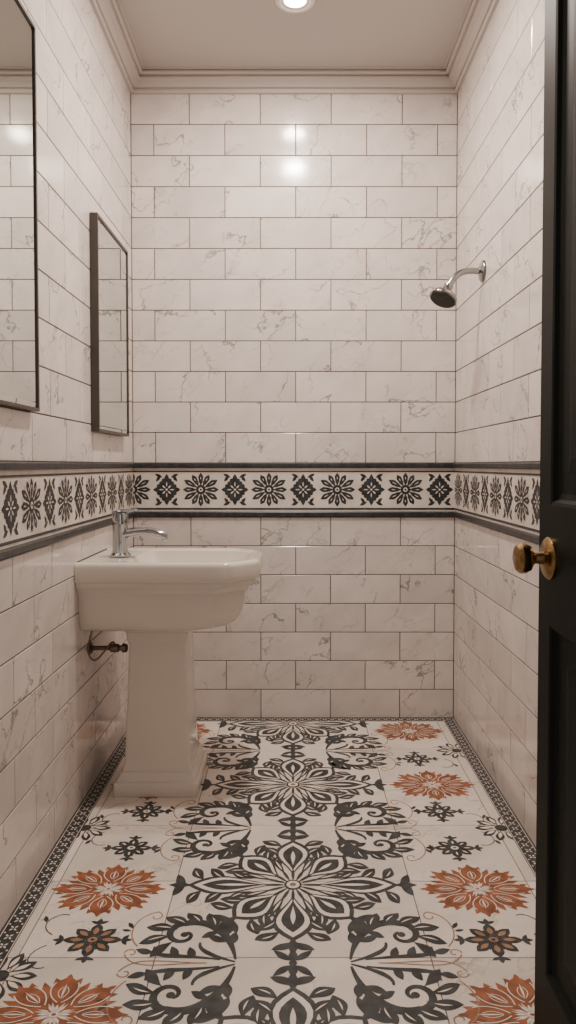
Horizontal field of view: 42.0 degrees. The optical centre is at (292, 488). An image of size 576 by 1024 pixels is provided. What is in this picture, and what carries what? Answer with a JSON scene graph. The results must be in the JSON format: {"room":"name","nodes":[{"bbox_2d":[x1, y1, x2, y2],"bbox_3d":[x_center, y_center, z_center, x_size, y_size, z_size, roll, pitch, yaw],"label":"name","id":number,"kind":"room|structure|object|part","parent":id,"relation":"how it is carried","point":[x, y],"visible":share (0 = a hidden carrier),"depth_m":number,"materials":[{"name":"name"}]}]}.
{"room":"bathroom","nodes":[
{"label":"bathroom","id":0,"kind":"room"},
{"bbox_2d":[0,0,134,931],"bbox_3d":[-0.781,-0.341,1.988,0.131,2.917,2.822,0,2,0],"label":"wall","id":1,"kind":"structure","parent":0,"point":[63,712],"depth_m":2.34,"materials":[{"name":"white tile"}]},
{"bbox_2d":[0,0,39,411],"bbox_3d":[-0.714,-0.724,1.615,0.023,1.049,0.900,0,2,0],"label":"wall mirror","id":2,"kind":"object","parent":1,"relation":"attached to","point":[19,286],"visible":1,"depth_m":1.93,"materials":[{"name":"brown metal"}]},
{"bbox_2d":[89,212,128,436],"bbox_3d":[-0.711,-0.603,2.932,0.029,0.779,0.495,0,2,0],"label":"wall mirror","id":3,"kind":"object","parent":1,"relation":"attached to","point":[109,317],"visible":1,"depth_m":2.85,"materials":[{"name":"brown metal"}]},
{"bbox_2d":[89,0,498,93],"bbox_3d":[0.005,-1.759,1.943,1.462,0.080,2.820,0,2,0],"label":"trim","id":4,"kind":"structure","parent":1,"relation":"attached to","point":[139,79],"depth_m":3.30,"materials":[{"name":"grey paint"}]},
{"bbox_2d":[0,718,535,1023],"bbox_3d":[0.005,1.165,1.434,1.702,0.102,4.260,0,2,0],"label":"floor","id":5,"kind":"structure","parent":0,"point":[319,870],"depth_m":2.04,"materials":[{"name":"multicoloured tile"}]},
{"bbox_2d":[74,548,262,796],"bbox_3d":[-0.420,0.657,2.736,0.612,0.835,0.475,0,2,0],"label":"pedestal sink","id":6,"kind":"object","parent":5,"relation":"on","point":[158,597],"visible":1,"depth_m":2.63,"materials":[{"name":"beige ceramic"}]},
{"bbox_2d":[110,508,167,556],"bbox_3d":[-0.551,0.156,2.683,0.208,0.170,0.074,0,2,0],"label":"faucet","id":7,"kind":"object","parent":6,"relation":"on","point":[121,532],"visible":1,"depth_m":2.66,"materials":[{"name":"silver metal"}]},
{"bbox_3d":[-0.601,0.082,2.681,0.090,0.022,0.044,0,2,0],"label":"lever","id":8,"kind":"part","parent":7,"relation":"part of","materials":[{"name":"silver metal"}]},
{"bbox_3d":[-0.530,0.162,2.683,0.166,0.051,0.050,0,2,0],"label":"spout","id":9,"kind":"part","parent":7,"relation":"part of","materials":[{"name":"silver metal"}]},
{"bbox_2d":[74,548,262,630],"bbox_3d":[-0.420,0.364,2.727,0.612,0.249,0.475,0,2,0],"label":"basin","id":10,"kind":"object","parent":6,"relation":"in","point":[149,589],"depth_m":2.54,"materials":[{"name":"beige ceramic"}]},
{"bbox_2d":[130,94,457,717],"bbox_3d":[0.005,-0.387,3.451,1.662,2.917,0.131,0,2,0],"label":"wall","id":11,"kind":"structure","parent":0,"point":[294,359],"depth_m":3.39,"materials":[{"name":"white tile"}]},
{"bbox_2d":[120,0,468,66],"bbox_3d":[0.005,-1.839,1.940,1.702,0.080,3.060,0,2,0],"label":"ceiling","id":12,"kind":"structure","parent":0,"point":[166,33],"depth_m":3.02,"materials":[{"name":"grey paint"}]},
{"bbox_2d":[275,0,314,12],"bbox_3d":[0.008,-1.821,2.801,0.148,0.009,0.148,0,2,0],"label":"recessed light","id":13,"kind":"object","parent":12,"relation":"in","point":[290,6],"visible":1,"depth_m":2.83,"materials":[{"name":"white"}]},
{"bbox_2d":[453,0,544,846],"bbox_3d":[0.790,-0.341,1.988,0.131,2.917,2.822,0,2,0],"label":"wall","id":14,"kind":"structure","parent":0,"point":[496,465],"depth_m":2.65,"materials":[{"name":"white tile"}]},
{"bbox_2d":[429,260,485,307],"bbox_3d":[0.634,-0.788,2.873,0.221,0.185,0.108,0,2,-8],"label":"shower head","id":15,"kind":"object","parent":14,"relation":"attached to","point":[443,297],"visible":1,"depth_m":2.87},
{"bbox_3d":[0.659,-0.823,2.898,0.152,0.116,0.084,0,2,0],"label":"arm","id":16,"kind":"part","parent":15,"relation":"part of","materials":[{"name":"silver metal"}]},
{"bbox_3d":[0.005,-0.295,0.518,1.703,2.917,0.120,0,2,0],"label":"wall","id":17,"kind":"structure","parent":0,"visible":0},
{"bbox_2d":[512,0,575,1023],"bbox_3d":[0.503,0.013,1.041,0.174,2.212,0.856,0,2,0],"label":"door","id":18,"kind":"structure","parent":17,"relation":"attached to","point":[555,907],"depth_m":1.39,"materials":[{"name":"black paint"}]},
{"bbox_3d":[0.503,0.130,1.421,0.174,0.100,0.104,0,2,0],"label":"knob","id":19,"kind":"part","parent":18,"relation":"part of","materials":[{"name":"gold metal"}]}
]}

